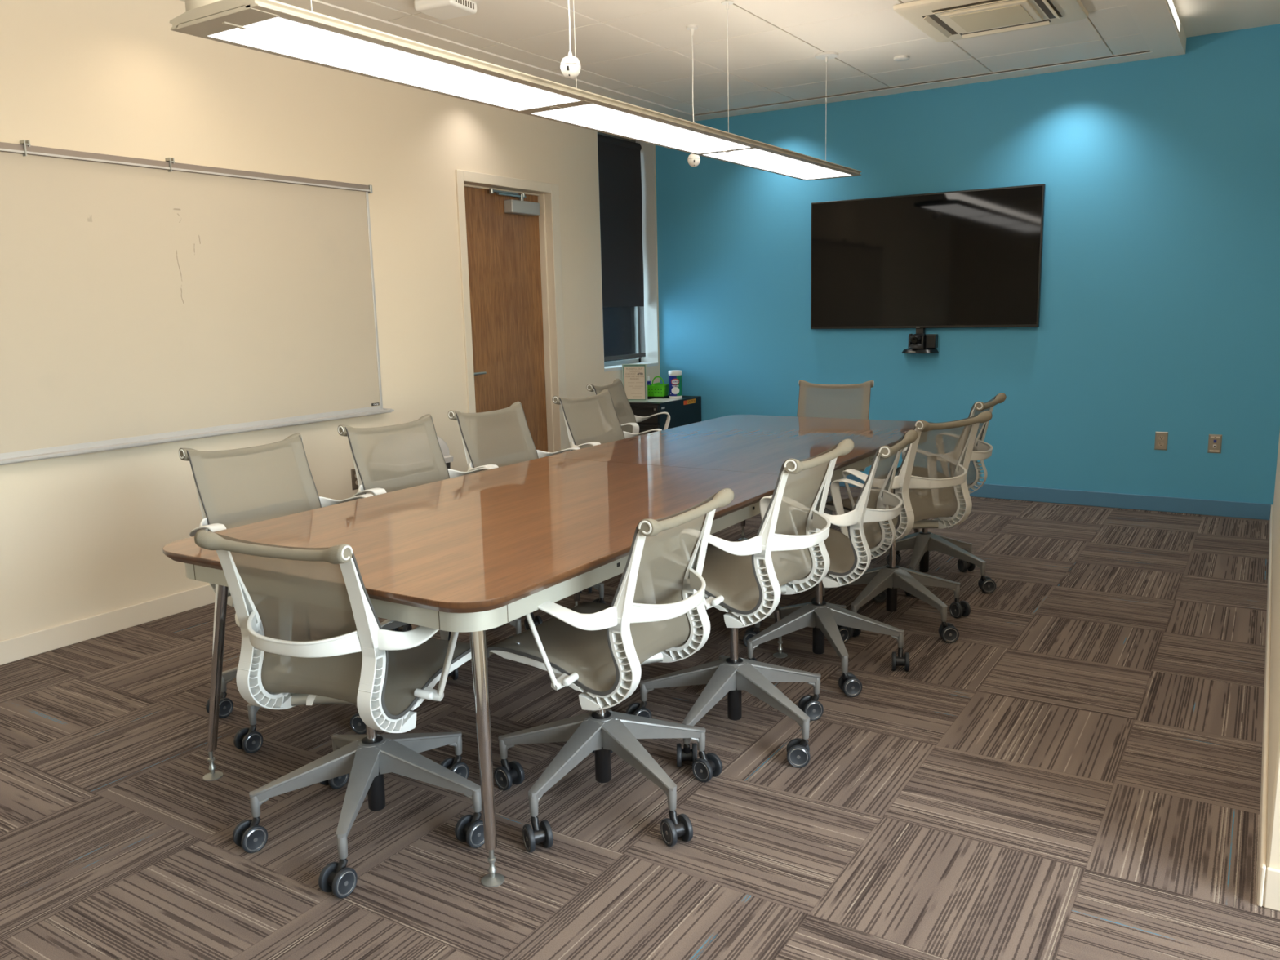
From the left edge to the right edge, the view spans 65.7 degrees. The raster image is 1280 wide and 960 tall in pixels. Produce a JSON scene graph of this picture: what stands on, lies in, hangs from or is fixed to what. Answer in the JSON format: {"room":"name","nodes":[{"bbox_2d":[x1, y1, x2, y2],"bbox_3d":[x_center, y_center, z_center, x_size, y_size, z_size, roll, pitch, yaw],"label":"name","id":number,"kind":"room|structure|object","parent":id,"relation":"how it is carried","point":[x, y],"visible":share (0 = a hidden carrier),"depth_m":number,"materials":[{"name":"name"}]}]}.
{"room":"conference room","nodes":[
{"label":"conference room","id":0,"kind":"room"},
{"bbox_2d":[0,0,660,640],"bbox_3d":[-2.253,-0.871,4.457,0.200,3.000,8.667,5,12,32],"label":"wall","id":1,"kind":"structure","parent":0,"point":[84,535],"depth_m":4.70,"materials":[{"name":"beige paint"}]},
{"bbox_2d":[0,584,215,665],"bbox_3d":[-2.130,0.567,4.650,0.011,0.096,8.667,5,12,32],"label":"baseboard","id":2,"kind":"structure","parent":1,"relation":"attached to","point":[14,649],"depth_m":4.31,"materials":[{"name":"beige"}]},
{"bbox_2d":[0,139,394,465],"bbox_3d":[-2.104,-0.804,4.441,0.077,1.254,2.530,5,12,32],"label":"whiteboard","id":3,"kind":"object","parent":1,"relation":"attached to","point":[144,302],"visible":1,"depth_m":4.47,"materials":[{"name":"white metal"}]},
{"bbox_2d":[0,405,391,465],"bbox_3d":[-2.096,-0.203,4.535,0.077,0.039,2.495,5,12,32],"label":"marker tray","id":4,"kind":"object","parent":3,"relation":"on","point":[32,452],"depth_m":4.51,"materials":[{"name":"silver metal"}]},
{"bbox_2d":[351,468,358,489],"bbox_3d":[-1.564,-0.006,5.477,0.008,0.116,0.072,5,12,32],"label":"power outlet","id":5,"kind":"object","parent":1,"relation":"attached to","point":[354,481],"visible":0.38,"depth_m":5.46,"materials":[{"name":"brown plastic"}]},
{"bbox_2d":[455,169,568,453],"bbox_3d":[-0.893,-0.872,6.615,0.213,2.197,1.018,5,12,32],"label":"door","id":6,"kind":"structure","parent":1,"relation":"in","point":[509,235],"depth_m":6.63,"materials":[{"name":"brown wood"}]},
{"bbox_2d":[596,131,658,371],"bbox_3d":[-0.164,-1.756,7.665,0.202,1.775,0.783,5,12,32],"label":"window","id":7,"kind":"structure","parent":1,"relation":"in","point":[626,330],"depth_m":7.95,"materials":[{"name":"white"}]},
{"bbox_2d":[597,133,645,360],"bbox_3d":[-0.198,-1.778,7.678,0.060,1.675,0.761,5,12,32],"label":"roller blind","id":8,"kind":"object","parent":7,"relation":"attached to","point":[620,175],"visible":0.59,"depth_m":7.69,"materials":[{"name":"grey fabric"}]},
{"bbox_2d":[0,484,1279,959],"bbox_3d":[0.852,0.914,2.877,7.700,0.120,9.200,5,12,32],"label":"floor","id":9,"kind":"structure","parent":0,"point":[1076,774],"depth_m":2.77,"materials":[{"name":"carpet"}]},
{"bbox_2d":[178,432,373,753],"bbox_3d":[-1.135,0.344,3.357,0.632,0.931,0.689,6,12,37],"label":"office chair","id":10,"kind":"object","parent":9,"relation":"on","point":[241,486],"visible":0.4,"depth_m":3.40,"materials":[{"name":"beige fabric"}]},
{"bbox_2d":[194,529,484,898],"bbox_3d":[-0.711,0.506,2.584,0.647,0.855,0.646,3,11,25],"label":"office chair","id":11,"kind":"object","parent":9,"relation":"on","point":[312,632],"visible":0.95,"depth_m":2.43,"materials":[{"name":"beige plastic"}]},
{"bbox_2d":[337,413,521,679],"bbox_3d":[-0.797,0.233,3.950,0.623,0.931,0.674,6,12,37],"label":"office chair","id":12,"kind":"object","parent":9,"relation":"on","point":[392,458],"visible":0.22,"depth_m":3.98,"materials":[{"name":"beige fabric"}]},
{"bbox_2d":[436,435,453,468],"bbox_3d":[-1.277,0.083,5.588,0.288,0.687,0.418,5,12,32],"label":"waste bin","id":13,"kind":"object","parent":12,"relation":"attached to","point":[448,458],"visible":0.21,"depth_m":5.59,"materials":[{"name":"grey plastic"}]},
{"bbox_2d":[448,401,605,630],"bbox_3d":[-0.449,0.134,4.481,0.654,0.926,0.699,6,12,35],"label":"office chair","id":14,"kind":"object","parent":9,"relation":"on","point":[501,437],"visible":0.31,"depth_m":4.52,"materials":[{"name":"beige fabric"}]},
{"bbox_2d":[162,414,932,887],"bbox_3d":[0.108,0.301,4.037,1.215,0.725,3.660,5,12,32],"label":"conference table","id":15,"kind":"object","parent":9,"relation":"on","point":[475,553],"visible":0.66,"depth_m":3.00,"materials":[{"name":"brown wood"}]},
{"bbox_2d":[869,454,875,463],"bbox_3d":[1.034,-0.093,4.405,0.004,0.032,0.064,5,12,32],"label":"outlet","id":16,"kind":"object","parent":15,"relation":"attached to","point":[871,458],"depth_m":4.39,"materials":[{"name":"beige"}]},
{"bbox_2d":[552,388,662,451],"bbox_3d":[-0.060,0.012,5.144,0.653,0.919,0.663,5,12,34],"label":"office chair","id":17,"kind":"object","parent":9,"relation":"on","point":[591,420],"visible":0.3,"depth_m":5.21,"materials":[{"name":"beige fabric"}]},
{"bbox_2d":[486,488,734,852],"bbox_3d":[-0.107,0.468,2.693,0.651,0.864,0.672,4,11,30],"label":"office chair","id":18,"kind":"object","parent":9,"relation":"on","point":[593,649],"visible":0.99,"depth_m":2.60,"materials":[{"name":"beige plastic"}]},
{"bbox_2d":[586,378,670,433],"bbox_3d":[0.053,-0.129,5.938,0.639,0.919,0.684,2,11,21],"label":"office chair","id":19,"kind":"object","parent":9,"relation":"on","point":[628,420],"visible":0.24,"depth_m":6.06,"materials":[{"name":"beige fabric"}]},
{"bbox_2d":[629,395,701,434],"bbox_3d":[0.160,-0.315,7.803,0.382,0.644,0.671,5,12,32],"label":"filing cabinet","id":20,"kind":"object","parent":9,"relation":"on","point":[685,411],"visible":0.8,"depth_m":7.54,"materials":[{"name":"black metal"}]},
{"bbox_2d":[622,364,648,402],"bbox_3d":[-0.040,-0.741,7.556,0.196,0.288,0.090,2,10,16],"label":"sign holder","id":21,"kind":"object","parent":20,"relation":"on","point":[634,376],"visible":0.99,"depth_m":7.55,"materials":[{"name":"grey plastic"}]},
{"bbox_2d":[647,376,669,398],"bbox_3d":[0.132,-0.738,7.855,0.194,0.173,0.150,3,11,22],"label":"caddy basket","id":22,"kind":"object","parent":20,"relation":"on","point":[656,390],"visible":0.81,"depth_m":7.80,"materials":[{"name":"green plastic"}]},
{"bbox_2d":[647,375,651,385],"bbox_3d":[0.069,-0.748,7.852,0.044,0.158,0.044,5,12,32],"label":"spray bottle","id":23,"kind":"object","parent":22,"relation":"in","point":[648,376],"visible":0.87,"depth_m":7.83,"materials":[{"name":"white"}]},
{"bbox_2d":[647,395,669,398],"bbox_3d":[0.134,-0.661,7.869,0.170,0.016,0.130,3,11,22],"label":"drip tray","id":24,"kind":"object","parent":22,"relation":"on","point":[648,396],"depth_m":7.81,"materials":[{"name":"black plastic"}]},
{"bbox_2d":[647,398,680,402],"bbox_3d":[0.157,-0.618,7.661,0.235,0.001,0.285,5,12,32],"label":"paper sheet","id":25,"kind":"object","parent":20,"relation":"on","point":[655,400],"visible":1,"depth_m":7.66,"materials":[{"name":"white paper"}]},
{"bbox_2d":[668,369,682,398],"bbox_3d":[0.278,-0.752,7.783,0.108,0.218,0.108,0,10,10],"label":"wipes canister","id":26,"kind":"object","parent":20,"relation":"on","point":[674,375],"visible":1,"depth_m":7.74,"materials":[{"name":"white"}]},
{"bbox_2d":[626,438,854,767],"bbox_3d":[0.278,0.348,3.114,0.649,0.939,0.643,5,12,32],"label":"office chair","id":27,"kind":"object","parent":9,"relation":"on","point":[741,578],"visible":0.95,"depth_m":3.02,"materials":[{"name":"beige plastic"}]},
{"bbox_2d":[742,429,918,697],"bbox_3d":[0.666,0.266,3.699,0.674,0.880,0.644,4,11,27],"label":"office chair","id":28,"kind":"object","parent":9,"relation":"on","point":[867,532],"visible":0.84,"depth_m":3.65,"materials":[{"name":"beige plastic"}]},
{"bbox_2d":[796,379,874,528],"bbox_3d":[1.081,-0.112,5.771,0.635,0.897,0.614,3,11,22],"label":"office chair","id":29,"kind":"object","parent":9,"relation":"on","point":[815,400],"visible":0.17,"depth_m":5.91,"materials":[{"name":"beige fabric"}]},
{"bbox_2d":[810,410,992,643],"bbox_3d":[1.073,0.161,4.167,0.644,0.907,0.683,-9,12,-37],"label":"office chair","id":30,"kind":"object","parent":9,"relation":"on","point":[930,481],"visible":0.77,"depth_m":4.03,"materials":[{"name":"beige"}]},
{"bbox_2d":[857,392,1006,595],"bbox_3d":[1.393,0.047,4.774,0.684,0.909,0.635,5,12,32],"label":"office chair","id":31,"kind":"object","parent":9,"relation":"on","point":[922,542],"visible":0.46,"depth_m":4.76,"materials":[{"name":"beige"}]},
{"bbox_2d":[179,0,1186,121],"bbox_3d":[-0.736,-2.118,3.244,3.869,0.300,8.667,5,12,32],"label":"ceiling","id":32,"kind":"structure","parent":0,"point":[636,52],"depth_m":5.44,"materials":[{"name":"white"}]},
{"bbox_2d":[413,0,476,20],"bbox_3d":[-0.888,-2.168,4.532,0.222,0.054,0.200,4,11,28],"label":"projector","id":33,"kind":"object","parent":32,"relation":"attached to","point":[442,10],"visible":1,"depth_m":4.49,"materials":[{"name":"white plastic"}]},
{"bbox_2d":[169,0,861,180],"bbox_3d":[0.035,-1.806,4.145,0.358,0.673,4.160,5,12,32],"label":"pendant light","id":34,"kind":"object","parent":32,"relation":"hanging from","point":[273,27],"visible":1,"depth_m":3.16,"materials":[{"name":"beige"}]},
{"bbox_2d":[208,17,580,111],"bbox_3d":[-0.680,-1.273,3.087,0.283,0.009,1.300,5,12,32],"label":"diffuser","id":35,"kind":"object","parent":34,"relation":"attached to","point":[287,37],"depth_m":2.95,"materials":[{"name":"white plastic"}]},
{"bbox_2d":[532,103,750,153],"bbox_3d":[0.054,-1.489,4.229,0.283,0.009,1.312,5,12,32],"label":"diffuser","id":36,"kind":"object","parent":34,"relation":"attached to","point":[597,117],"depth_m":4.13,"materials":[{"name":"white plastic"}]},
{"bbox_2d":[702,148,851,179],"bbox_3d":[0.773,-1.701,5.346,0.283,0.009,1.300,5,12,32],"label":"diffuser","id":37,"kind":"object","parent":34,"relation":"attached to","point":[757,158],"depth_m":5.27,"materials":[{"name":"white plastic"}]},
{"bbox_2d":[560,0,581,78],"bbox_3d":[-0.227,-1.613,3.087,0.066,0.682,0.068,1,10,12],"label":"microphone","id":38,"kind":"object","parent":32,"relation":"hanging from","point":[570,66],"visible":1,"depth_m":3.12,"materials":[{"name":"white plastic"}]},
{"bbox_2d":[686,24,700,166],"bbox_3d":[0.274,-1.973,5.106,0.066,0.688,0.068,-1,10,1],"label":"microphone","id":39,"kind":"object","parent":32,"relation":"hanging from","point":[693,160],"visible":0.79,"depth_m":5.12,"materials":[{"name":"white plastic"}]},
{"bbox_2d":[893,55,909,61],"bbox_3d":[1.527,-2.463,5.786,0.088,0.015,0.088,5,12,32],"label":"ceiling sensor","id":40,"kind":"object","parent":32,"relation":"attached to","point":[899,58],"visible":1,"depth_m":5.76,"materials":[{"name":"white plastic"}]},
{"bbox_2d":[693,51,1153,116],"bbox_3d":[1.693,-2.604,6.576,3.061,0.010,0.020,5,12,32],"label":"trim","id":41,"kind":"structure","parent":32,"relation":"attached to","point":[1139,53],"depth_m":6.42,"materials":[{"name":"white metal"}]},
{"bbox_2d":[893,0,1088,42],"bbox_3d":[1.739,-2.294,4.883,0.769,0.042,0.769,5,12,32],"label":"air conditioner","id":42,"kind":"object","parent":32,"relation":"attached to","point":[942,20],"visible":1,"depth_m":4.84,"materials":[{"name":"beige plastic"}]},
{"bbox_2d":[940,0,1043,34],"bbox_3d":[1.739,-2.282,4.886,0.400,0.012,0.400,5,12,32],"label":"grille","id":43,"kind":"object","parent":42,"relation":"attached to","point":[1013,12],"depth_m":4.84,"materials":[{"name":"beige metal"}]},
{"bbox_2d":[1165,0,1180,32],"bbox_3d":[2.102,-2.219,4.098,0.008,0.050,3.150,5,12,32],"label":"lamp","id":44,"kind":"object","parent":32,"relation":"attached to","point":[1170,3],"visible":1,"depth_m":5.10,"materials":[{"name":"white plastic"}]},
{"bbox_2d":[655,23,1279,505],"bbox_3d":[3.216,-1.304,6.194,7.539,3.000,0.200,5,12,32],"label":"wall","id":45,"kind":"structure","parent":0,"point":[1160,299],"depth_m":6.39,"materials":[{"name":"blue paint"}]},
{"bbox_2d":[902,328,938,353],"bbox_3d":[1.922,-0.969,6.856,0.245,0.181,0.188,5,12,32],"label":"camera","id":46,"kind":"object","parent":45,"relation":"attached to","point":[919,342],"visible":1,"depth_m":6.84,"materials":[{"name":"black plastic"}]},
{"bbox_2d":[902,348,938,353],"bbox_3d":[1.937,-0.897,6.891,0.245,0.028,0.133,5,12,32],"label":"shelf","id":47,"kind":"object","parent":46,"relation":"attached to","point":[907,350],"depth_m":6.84,"materials":[{"name":"black"}]},
{"bbox_2d":[810,183,1045,328],"bbox_3d":[1.930,-1.504,6.828,1.587,0.902,0.056,5,12,32],"label":"television","id":48,"kind":"object","parent":45,"relation":"attached to","point":[973,258],"visible":1,"depth_m":6.76,"materials":[{"name":"black"}]},
{"bbox_2d":[830,474,1271,519],"bbox_3d":[1.995,0.040,7.107,4.278,0.097,0.011,5,12,32],"label":"baseboard","id":49,"kind":"structure","parent":45,"relation":"attached to","point":[1131,501],"depth_m":6.39,"materials":[{"name":"blue"}]},
{"bbox_2d":[1154,431,1168,450],"bbox_3d":[3.278,-0.245,6.229,0.072,0.116,0.008,5,12,32],"label":"power outlet","id":50,"kind":"object","parent":45,"relation":"attached to","point":[1161,437],"visible":1,"depth_m":6.23,"materials":[{"name":"beige plastic"}]},
{"bbox_2d":[1158,441,1164,446],"bbox_3d":[3.277,-0.226,6.231,0.033,0.028,0.002,5,12,32],"label":"receptacle","id":51,"kind":"object","parent":50,"relation":"attached to","point":[1160,443],"depth_m":6.23,"materials":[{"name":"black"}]},
{"bbox_2d":[1158,435,1164,439],"bbox_3d":[3.276,-0.264,6.224,0.033,0.028,0.002,5,12,32],"label":"receptacle","id":52,"kind":"object","parent":50,"relation":"attached to","point":[1160,437],"depth_m":6.22,"materials":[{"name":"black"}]},
{"bbox_2d":[1207,434,1222,453],"bbox_3d":[3.525,-0.221,6.074,0.072,0.116,0.011,5,12,32],"label":"outlet","id":53,"kind":"object","parent":45,"relation":"attached to","point":[1215,441],"visible":1,"depth_m":6.07,"materials":[{"name":"beige plastic"}]},
{"bbox_2d":[1173,0,1279,37],"bbox_3d":[2.448,-1.888,1.239,3.670,0.200,8.667,5,12,32],"label":"ceiling","id":54,"kind":"structure","parent":0,"point":[1197,17],"depth_m":5.37,"materials":[{"name":"white"}]},
{"bbox_2d":[1266,432,1279,869],"bbox_3d":[3.854,-0.770,3.038,3.039,3.000,4.527,5,12,32],"label":"wall","id":55,"kind":"structure","parent":0,"point":[1273,855],"depth_m":2.60,"materials":[{"name":"beige paint"}]},
{"bbox_2d":[1257,504,1279,911],"bbox_3d":[3.794,0.654,3.334,2.850,0.097,4.527,5,12,32],"label":"baseboard","id":56,"kind":"structure","parent":55,"relation":"attached to","point":[1268,878],"depth_m":2.54,"materials":[{"name":"beige"}]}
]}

